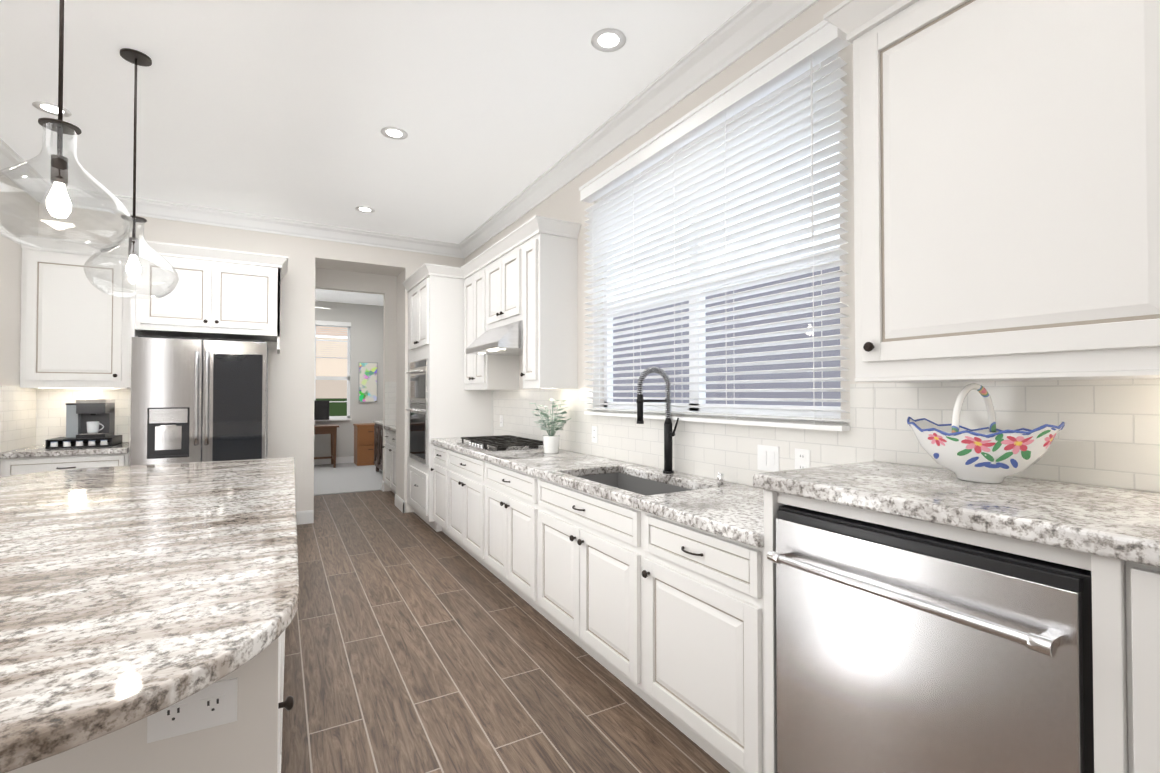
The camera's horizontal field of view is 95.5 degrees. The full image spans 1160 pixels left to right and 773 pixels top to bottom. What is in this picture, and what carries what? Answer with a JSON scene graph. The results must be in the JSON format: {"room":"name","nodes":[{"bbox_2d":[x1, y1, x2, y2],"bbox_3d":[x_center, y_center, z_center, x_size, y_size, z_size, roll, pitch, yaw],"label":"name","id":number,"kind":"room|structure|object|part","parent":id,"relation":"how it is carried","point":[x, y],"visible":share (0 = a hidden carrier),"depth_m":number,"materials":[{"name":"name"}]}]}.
{"room":"kitchen","nodes":[
{"label":"kitchen","id":0,"kind":"room"},
{"bbox_2d":[0,172,39,473],"bbox_3d":[-4.228,-0.159,3.663,0.120,3.120,1.830,0,-1,-30],"label":"wall","id":1,"kind":"structure","parent":0,"point":[10,251],"depth_m":4.07,"materials":[{"name":"white paint"}]},
{"bbox_2d":[0,386,36,451],"bbox_3d":[-4.459,0.246,4.189,0.007,0.494,0.662,0,-1,-30],"label":"tile backsplash","id":2,"kind":"structure","parent":1,"relation":"attached to","point":[18,408],"depth_m":4.15,"materials":[{"name":"white tile"}]},
{"bbox_2d":[0,138,51,203],"bbox_3d":[-4.070,-1.652,3.637,0.108,0.135,1.830,0,-1,-30],"label":"crown molding","id":3,"kind":"structure","parent":1,"relation":"attached to","point":[8,157],"depth_m":4.09,"materials":[{"name":"white"}]},
{"bbox_2d":[40,203,463,512],"bbox_3d":[-3.200,-0.131,5.600,3.830,3.120,0.510,0,-1,-30],"label":"wall","id":4,"kind":"structure","parent":0,"point":[336,266],"depth_m":5.49,"materials":[{"name":"white paint"}]},
{"bbox_2d":[19,234,130,388],"bbox_3d":[-4.211,-0.590,4.504,0.735,1.214,0.395,0,-1,-30],"label":"upper cabinet","id":5,"kind":"object","parent":4,"relation":"attached to","point":[75,328],"visible":0.88,"depth_m":4.34,"materials":[{"name":"white paint"}]},
{"bbox_2d":[36,388,129,444],"bbox_3d":[-4.308,0.252,4.661,0.737,0.494,0.007,0,-1,-30],"label":"tile backsplash","id":6,"kind":"structure","parent":4,"relation":"attached to","point":[51,415],"depth_m":4.56,"materials":[{"name":"white tile"}]},
{"bbox_2d":[36,185,455,256],"bbox_3d":[-3.034,-1.627,5.361,3.620,0.135,0.108,0,-1,-30],"label":"crown molding","id":7,"kind":"structure","parent":4,"relation":"attached to","point":[144,207],"depth_m":5.25,"materials":[{"name":"white"}]},
{"bbox_2d":[296,510,313,524],"bbox_3d":[-2.927,1.359,5.433,0.320,0.135,0.014,0,-1,-30],"label":"baseboard","id":8,"kind":"structure","parent":4,"relation":"attached to","point":[305,517],"depth_m":5.47,"materials":[{"name":"white wood"}]},
{"bbox_2d":[395,494,404,512],"bbox_3d":[-2.117,1.370,6.185,0.019,0.135,0.514,0,-1,-30],"label":"baseboard","id":9,"kind":"structure","parent":4,"relation":"attached to","point":[399,503],"depth_m":6.12,"materials":[{"name":"white wood"}]},
{"bbox_2d":[314,301,383,456],"bbox_3d":[-5.429,-0.071,9.803,3.880,3.120,0.120,0,-1,-30],"label":"wall","id":10,"kind":"structure","parent":0,"point":[366,337],"depth_m":10.33,"materials":[{"name":"grey paint"}]},
{"bbox_2d":[314,325,351,420],"bbox_3d":[-5.016,-0.278,9.979,1.270,1.860,0.170,0,-1,-30],"label":"window","id":11,"kind":"structure","parent":10,"relation":"in","point":[338,418],"depth_m":10.23,"materials":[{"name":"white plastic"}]},
{"bbox_2d":[315,320,350,358],"bbox_3d":[-4.996,-0.898,9.953,1.230,0.702,0.070,0,-1,-30],"label":"window blinds","id":12,"kind":"object","parent":11,"relation":"attached to","point":[335,323],"visible":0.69,"depth_m":10.08,"materials":[{"name":"white plastic"}]},
{"bbox_2d":[314,456,353,464],"bbox_3d":[-5.413,1.420,9.713,3.600,0.135,0.014,0,-1,-30],"label":"baseboard","id":13,"kind":"structure","parent":10,"relation":"attached to","point":[350,459],"depth_m":10.13,"materials":[{"name":"white wood"}]},
{"bbox_2d":[358,362,377,402],"bbox_3d":[-4.193,-0.082,10.421,0.360,0.800,0.032,0,-1,-30],"label":"painting","id":14,"kind":"object","parent":10,"relation":"attached to","point":[367,382],"visible":0.96,"depth_m":10.41,"materials":[{"name":"multicoloured"}]},
{"bbox_2d":[0,0,749,305],"bbox_3d":[-3.879,-1.793,2.694,8.280,0.120,14.040,0,-1,-30],"label":"ceiling","id":15,"kind":"structure","parent":0,"point":[287,109],"depth_m":3.12,"materials":[{"name":"white paint"}]},
{"bbox_2d":[32,101,71,116],"bbox_3d":[-3.275,-1.722,3.269,0.175,0.005,0.175,0,-1,24],"label":"recessed light","id":16,"kind":"object","parent":15,"relation":"in","point":[50,108],"depth_m":3.26,"materials":[{"name":"white"}]},
{"bbox_2d":[0,0,132,254],"bbox_3d":[-1.739,-1.106,1.766,0.378,1.280,0.378,0,-1,-30],"label":"pendant light","id":17,"kind":"object","parent":15,"relation":"hanging from","point":[58,203],"visible":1,"depth_m":1.76,"materials":[{"name":"clear glass"}]},
{"bbox_3d":[-1.739,-0.619,1.759,0.060,0.115,0.058,0,-1,-30],"label":"bulb","id":18,"kind":"part","parent":17,"relation":"part of","materials":[{"name":"white glass"}]},
{"bbox_2d":[38,0,81,185],"bbox_3d":[-1.739,-1.211,1.767,0.130,1.070,0.130,0,-1,-30],"label":"rod","id":19,"kind":"object","parent":17,"relation":"attached to","point":[62,127],"depth_m":1.76,"materials":[{"name":"black metal"}]},
{"bbox_3d":[-1.739,-0.667,1.760,0.378,0.400,0.378,0,-1,-30],"label":"lamp shade","id":20,"kind":"part","parent":17,"relation":"part of","materials":[{"name":"clear glass"}]},
{"bbox_2d":[84,48,178,298],"bbox_3d":[-2.328,-1.102,2.754,0.378,1.260,0.378,0,-1,-30],"label":"pendant light","id":21,"kind":"object","parent":15,"relation":"hanging from","point":[133,268],"visible":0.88,"depth_m":2.75,"materials":[{"name":"clear glass"}]},
{"bbox_3d":[-2.328,-0.672,2.748,0.378,0.400,0.378,0,-1,-30],"label":"lamp shade","id":22,"kind":"part","parent":21,"relation":"part of","materials":[{"name":"clear glass"}]},
{"bbox_3d":[-2.328,-0.625,2.747,0.060,0.115,0.058,0,-1,-30],"label":"bulb","id":23,"kind":"part","parent":21,"relation":"part of","materials":[{"name":"white glass"}]},
{"bbox_2d":[120,48,151,256],"bbox_3d":[-2.328,-1.207,2.755,0.130,1.050,0.130,0,-1,-30],"label":"rod","id":24,"kind":"object","parent":21,"relation":"attached to","point":[133,56],"depth_m":2.75,"materials":[{"name":"black metal"}]},
{"bbox_2d":[355,206,374,212],"bbox_3d":[-2.059,-1.696,5.049,0.175,0.005,0.175,0,-1,21],"label":"recessed light","id":25,"kind":"object","parent":15,"relation":"in","point":[364,209],"depth_m":5.05,"materials":[{"name":"white"}]},
{"bbox_2d":[381,126,407,139],"bbox_3d":[-1.259,-1.717,3.571,0.175,0.005,0.175,-1,-1,39],"label":"recessed light","id":26,"kind":"object","parent":15,"relation":"in","point":[390,132],"depth_m":3.57,"materials":[{"name":"white plastic"}]},
{"bbox_2d":[591,28,625,51],"bbox_3d":[0.143,-1.731,2.634,0.175,0.005,0.175,0,-1,21],"label":"recessed light","id":27,"kind":"object","parent":15,"relation":"in","point":[608,40],"depth_m":2.63,"materials":[{"name":"white"}]},
{"bbox_2d":[281,490,729,772],"bbox_3d":[-3.879,1.446,2.647,8.280,0.120,14.040,0,-1,-30],"label":"floor","id":28,"kind":"structure","parent":0,"point":[415,642],"depth_m":2.52,"materials":[{"name":"brown tile"}]},
{"bbox_2d":[0,452,128,476],"bbox_3d":[-4.136,0.973,4.350,0.735,0.875,0.697,0,-1,-30],"label":"base cabinet","id":29,"kind":"object","parent":28,"relation":"on","point":[13,466],"visible":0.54,"depth_m":4.06,"materials":[{"name":"white paint"}]},
{"bbox_2d":[0,442,128,458],"bbox_3d":[-4.139,0.518,4.361,0.735,0.045,0.683,0,-1,-30],"label":"countertop","id":30,"kind":"structure","parent":29,"relation":"on","point":[42,451],"depth_m":4.11,"materials":[{"name":"stone"}]},
{"bbox_2d":[45,399,121,448],"bbox_3d":[-4.119,0.302,4.391,0.400,0.388,0.363,0,-1,-30],"label":"coffee maker","id":31,"kind":"object","parent":30,"relation":"on","point":[90,422],"visible":1,"depth_m":4.33,"materials":[{"name":"black plastic"}]},
{"bbox_3d":[-4.119,0.460,4.389,0.400,0.072,0.363,0,-1,-30],"label":"pod drawer","id":32,"kind":"part","parent":31,"relation":"part of","materials":[{"name":"black plastic"}]},
{"bbox_2d":[86,421,103,432],"bbox_3d":[-4.021,0.339,4.370,0.110,0.095,0.080,0,-1,-30],"label":"mug","id":33,"kind":"object","parent":31,"relation":"on","point":[92,427],"depth_m":4.34,"materials":[{"name":"white ceramic"}]},
{"bbox_2d":[64,513,296,772],"bbox_3d":[-1.705,0.942,2.144,0.942,0.876,2.748,0,-1,-29],"label":"kitchen island","id":34,"kind":"object","parent":28,"relation":"on","point":[256,747],"depth_m":1.10,"materials":[{"name":"wood"}]},
{"bbox_2d":[0,457,298,772],"bbox_3d":[-1.805,0.480,1.872,1.400,0.040,3.220,0,-1,-29],"label":"island countertop","id":35,"kind":"structure","parent":34,"relation":"on","point":[142,607],"depth_m":1.13,"materials":[{"name":"white stone"}]},
{"bbox_2d":[147,677,237,742],"bbox_3d":[-0.794,0.664,1.083,0.150,0.090,0.008,0,-1,-29],"label":"outlet","id":36,"kind":"object","parent":34,"relation":"attached to","point":[213,708],"depth_m":1.09,"materials":[{"name":"white plastic"}]},
{"bbox_2d":[130,335,267,465],"bbox_3d":[-3.313,0.505,4.676,0.915,1.820,0.885,0,-1,-30],"label":"refrigerator","id":37,"kind":"object","parent":28,"relation":"on","point":[199,399],"visible":0.52,"depth_m":4.33,"materials":[{"name":"grey metal"}]},
{"bbox_2d":[124,238,287,465],"bbox_3d":[-3.357,0.112,4.814,1.182,2.610,0.683,0,-1,-30],"label":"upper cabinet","id":38,"kind":"object","parent":28,"relation":"on","point":[216,293],"visible":0.75,"depth_m":4.58,"materials":[{"name":"white paint"}]},
{"bbox_2d":[314,463,382,495],"bbox_3d":[-4.588,1.461,8.271,3.580,0.012,3.316,0,-1,-30],"label":"carpet","id":39,"kind":"object","parent":28,"relation":"on","point":[340,478],"visible":0.25,"depth_m":8.34,"materials":[{"name":"grey carpet"}]},
{"bbox_2d":[314,400,338,467],"bbox_3d":[-5.040,0.856,9.442,1.270,1.208,0.630,0,-1,-30],"label":"desk","id":40,"kind":"object","parent":39,"relation":"on","point":[321,409],"visible":0.44,"depth_m":9.60,"materials":[{"name":"brown wood"}]},
{"bbox_2d":[314,400,328,425],"bbox_3d":[-4.898,0.481,9.592,0.600,0.454,0.200,0,-1,-30],"label":"monitor","id":41,"kind":"object","parent":40,"relation":"on","point":[321,407],"depth_m":9.65,"materials":[{"name":"black plastic"}]},
{"bbox_2d":[353,423,374,465],"bbox_3d":[-4.054,1.101,10.102,0.490,0.760,0.538,0,-1,-30],"label":"file cabinet","id":42,"kind":"object","parent":39,"relation":"on","point":[363,444],"visible":0.69,"depth_m":9.86,"materials":[{"name":"brown wood"}]},
{"bbox_2d":[373,420,382,471],"bbox_3d":[-3.020,1.022,8.620,0.480,0.875,1.440,0,-1,-30],"label":"lattice","id":43,"kind":"object","parent":39,"relation":"on","point":[378,444],"visible":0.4,"depth_m":8.69,"materials":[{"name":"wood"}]},
{"bbox_2d":[383,382,395,493],"bbox_3d":[-2.199,0.689,7.028,0.682,1.520,0.983,0,-1,-30],"label":"base cabinet","id":44,"kind":"object","parent":28,"relation":"on","point":[389,426],"visible":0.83,"depth_m":7.16,"materials":[{"name":"white paint"}]},
{"bbox_2d":[383,425,395,431],"bbox_3d":[-2.192,0.557,7.032,0.663,0.045,0.980,0,-1,-30],"label":"countertop","id":45,"kind":"structure","parent":44,"relation":"on","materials":[{"name":"stone"}]},
{"bbox_2d":[431,443,446,534],"bbox_3d":[-1.039,0.984,5.065,0.624,0.875,0.520,0,-1,-30],"label":"base cabinet","id":46,"kind":"object","parent":28,"relation":"on","point":[439,469],"depth_m":4.90,"materials":[{"name":"white paint"}]},
{"bbox_2d":[402,263,492,531],"bbox_3d":[-1.448,0.125,5.689,0.734,2.610,1.061,0,-1,-30],"label":"tall cabinet","id":47,"kind":"object","parent":28,"relation":"on","point":[442,403],"visible":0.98,"depth_m":5.27,"materials":[{"name":"white paint"}]},
{"bbox_2d":[447,451,482,564],"bbox_3d":[-0.671,0.975,4.423,0.624,0.875,0.960,0,-1,-30],"label":"base cabinet","id":48,"kind":"object","parent":28,"relation":"on","point":[464,473],"depth_m":4.23,"materials":[{"name":"white paint"}]},
{"bbox_2d":[483,463,626,608],"bbox_3d":[-0.209,0.963,3.616,0.624,0.875,0.900,0,-1,-30],"label":"base cabinet","id":49,"kind":"object","parent":28,"relation":"on","point":[512,501],"depth_m":3.24,"materials":[{"name":"white paint"}]},
{"bbox_2d":[431,436,638,478],"bbox_3d":[-0.551,0.516,4.198,0.642,0.045,2.520,0,-1,-30],"label":"countertop","id":50,"kind":"structure","parent":49,"relation":"on","point":[513,454],"depth_m":3.54,"materials":[{"name":"grey stone"}]},
{"bbox_2d":[530,399,569,453],"bbox_3d":[-0.215,0.288,3.838,0.321,0.399,0.297,0,-1,-30],"label":"plant","id":51,"kind":"object","parent":50,"relation":"on","point":[551,442],"visible":1,"depth_m":3.82,"materials":[{"name":"green plant"}]},
{"bbox_3d":[-0.211,0.424,3.864,0.128,0.128,0.128,0,-1,-30],"label":"pot","id":52,"kind":"part","parent":51,"relation":"part of","materials":[{"name":"white ceramic"}]},
{"bbox_2d":[535,507,638,695],"bbox_3d":[0.269,1.079,2.781,0.624,0.620,1.020,0,-1,-30],"label":"base cabinet","id":53,"kind":"object","parent":28,"relation":"on","point":[587,576],"depth_m":2.52,"materials":[{"name":"white paint"}]},
{"bbox_2d":[635,511,764,772],"bbox_3d":[0.681,0.941,2.063,0.624,0.875,0.640,0,-1,-30],"label":"base cabinet","id":54,"kind":"object","parent":28,"relation":"on","point":[645,584],"depth_m":1.87,"materials":[{"name":"white paint"}]},
{"bbox_2d":[631,483,763,550],"bbox_3d":[0.662,0.486,2.081,0.642,0.045,0.680,0,-1,-30],"label":"countertop","id":55,"kind":"structure","parent":54,"relation":"on","point":[735,512],"depth_m":2.01,"materials":[{"name":"grey stone"}]},
{"bbox_2d":[576,472,690,495],"bbox_3d":[0.257,0.622,2.723,0.468,0.220,0.888,0,-1,-30],"label":"sink basin","id":56,"kind":"object","parent":55,"relation":"in","point":[643,484],"depth_m":3.03,"materials":[{"name":"silver metal"}]},
{"bbox_2d":[636,366,678,473],"bbox_3d":[0.421,0.182,2.824,0.240,0.582,0.119,0,-1,-30],"label":"faucet","id":57,"kind":"object","parent":55,"relation":"on","point":[668,450],"visible":1,"depth_m":2.87,"materials":[{"name":"black metal"}]},
{"bbox_2d":[717,473,723,483],"bbox_3d":[0.679,0.443,2.541,0.032,0.051,0.032,0,-1,-30],"label":"button","id":58,"kind":"object","parent":55,"relation":"on","point":[720,478],"visible":1,"depth_m":2.53,"materials":[{"name":"silver metal"}]},
{"bbox_2d":[764,497,1132,772],"bbox_3d":[1.036,0.866,1.435,0.633,1.005,0.801,0,-1,-30],"label":"base cabinet","id":59,"kind":"object","parent":28,"relation":"on","point":[920,619],"depth_m":1.20,"materials":[{"name":"silver metal"}]},
{"bbox_2d":[767,505,1093,772],"bbox_3d":[0.988,0.796,1.411,0.651,0.865,0.715,0,-1,-30],"label":"dishwasher","id":60,"kind":"object","parent":59,"relation":"in","point":[893,649],"depth_m":1.23,"materials":[{"name":"silver metal"}]},
{"bbox_2d":[1077,553,1159,772],"bbox_3d":[1.367,0.831,0.866,0.625,1.060,0.597,0,-1,-30],"label":"base cabinet","id":61,"kind":"object","parent":28,"relation":"on","point":[1144,584],"depth_m":0.92,"materials":[{"name":"white paint"}]},
{"bbox_2d":[753,461,1159,568],"bbox_3d":[1.275,0.285,1.007,0.648,0.045,1.846,0,-1,-30],"label":"countertop","id":62,"kind":"structure","parent":61,"relation":"on","point":[1107,523],"depth_m":1.23,"materials":[{"name":"grey stone"}]},
{"bbox_2d":[907,383,1064,482],"bbox_3d":[1.141,0.130,1.508,0.243,0.279,0.376,0,-1,-30],"label":"basket bowl","id":63,"kind":"object","parent":62,"relation":"on","point":[991,453],"visible":1,"depth_m":1.45,"materials":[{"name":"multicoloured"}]},
{"bbox_3d":[1.141,0.064,1.509,0.243,0.148,0.376,0,-1,-30],"label":"handle","id":64,"kind":"part","parent":63,"relation":"part of","materials":[{"name":"blue"}]},
{"bbox_2d":[464,0,1159,492],"bbox_3d":[0.502,-0.166,3.192,0.160,3.120,10.590,0,-1,-30],"label":"wall","id":65,"kind":"structure","parent":0,"point":[565,204],"depth_m":2.71,"materials":[{"name":"white paint"}]},
{"bbox_2d":[463,275,518,389],"bbox_3d":[-0.864,-0.544,5.108,0.350,1.132,0.660,0,-1,-30],"label":"upper cabinet","id":66,"kind":"object","parent":65,"relation":"attached to","point":[481,372],"depth_m":4.84,"materials":[{"name":"white paint"}]},
{"bbox_2d":[464,235,519,358],"bbox_3d":[-0.579,-0.704,4.432,0.530,0.832,0.800,0,-1,-30],"label":"upper cabinet","id":67,"kind":"object","parent":65,"relation":"attached to","point":[492,278],"depth_m":4.49,"materials":[{"name":"white paint"}]},
{"bbox_2d":[466,320,522,355],"bbox_3d":[-0.590,-0.395,4.422,0.506,0.216,0.790,0,-1,-30],"label":"range hood","id":68,"kind":"object","parent":67,"relation":"attached to","point":[504,339],"depth_m":4.20,"materials":[{"name":"silver metal"}]},
{"bbox_2d":[520,227,577,388],"bbox_3d":[-0.228,-0.560,3.998,0.350,1.132,0.299,0,-1,-30],"label":"upper cabinet","id":69,"kind":"object","parent":65,"relation":"attached to","point":[521,290],"depth_m":3.87,"materials":[{"name":"white paint"}]},
{"bbox_2d":[456,0,818,258],"bbox_3d":[0.758,-1.669,2.496,0.108,0.135,8.850,0,-1,-30],"label":"crown molding","id":70,"kind":"structure","parent":65,"relation":"attached to","point":[745,29],"depth_m":3.03,"materials":[{"name":"white wood"}]},
{"bbox_2d":[594,138,840,418],"bbox_3d":[0.625,-0.594,2.957,0.135,1.471,1.890,0,-1,-30],"label":"window","id":71,"kind":"structure","parent":65,"relation":"in","point":[835,415],"depth_m":2.93,"materials":[{"name":"white plastic"}]},
{"bbox_2d":[579,20,850,430],"bbox_3d":[0.528,-0.620,2.893,0.093,1.610,1.995,0,-1,-30],"label":"window blinds","id":72,"kind":"object","parent":71,"relation":"attached to","point":[780,124],"visible":0.96,"depth_m":2.54,"materials":[{"name":"white plastic"}]},
{"bbox_2d":[493,378,1159,491],"bbox_3d":[0.560,0.238,2.914,0.007,0.472,5.860,0,-1,-30],"label":"tile backsplash","id":73,"kind":"structure","parent":65,"relation":"attached to","point":[1108,434],"depth_m":1.90,"materials":[{"name":"white tile"}]},
{"bbox_2d":[500,415,502,426],"bbox_3d":[-0.783,0.343,5.243,0.007,0.115,0.072,0,-1,-30],"label":"outlet","id":74,"kind":"object","parent":73,"relation":"attached to","point":[501,416],"depth_m":5.23,"materials":[{"name":"white plastic"}]},
{"bbox_2d":[592,426,597,442],"bbox_3d":[0.101,0.336,3.699,0.007,0.115,0.072,0,-1,-30],"label":"outlet","id":75,"kind":"object","parent":73,"relation":"attached to","point":[594,428],"depth_m":3.69,"materials":[{"name":"white plastic"}]},
{"bbox_2d":[757,445,778,471],"bbox_3d":[0.852,0.325,2.388,0.008,0.115,0.118,0,-1,-30],"label":"light switch","id":76,"kind":"object","parent":73,"relation":"attached to","point":[767,458],"depth_m":2.38,"materials":[{"name":"white plastic"}]},
{"bbox_2d":[795,448,809,468],"bbox_3d":[0.941,0.323,2.232,0.007,0.115,0.072,0,-1,-30],"label":"outlet","id":77,"kind":"object","parent":73,"relation":"attached to","point":[802,456],"depth_m":2.23,"materials":[{"name":"white plastic"}]},
{"bbox_2d":[843,0,1159,382],"bbox_3d":[1.229,-0.597,1.454,0.350,1.132,0.800,0,-1,-30],"label":"upper cabinet","id":78,"kind":"object","parent":65,"relation":"attached to","point":[1006,190],"depth_m":1.35,"materials":[{"name":"white paint"}]},
{"label":"outside","id":79,"kind":"structure","parent":0,"visible":0},
{"bbox_2d":[613,266,840,406],"bbox_3d":[2.327,0.483,5.870,0.800,3.900,16.000,0,-1,-30],"label":"wall","id":80,"kind":"structure","parent":79,"point":[826,384],"depth_m":5.83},
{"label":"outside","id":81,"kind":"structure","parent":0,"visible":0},
{"bbox_2d":[316,326,346,415],"bbox_3d":[-7.468,-0.802,13.936,9.000,5.700,5.300,0,-1,-30],"label":"office view","id":82,"kind":"structure","parent":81,"point":[332,390],"depth_m":14.31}
]}

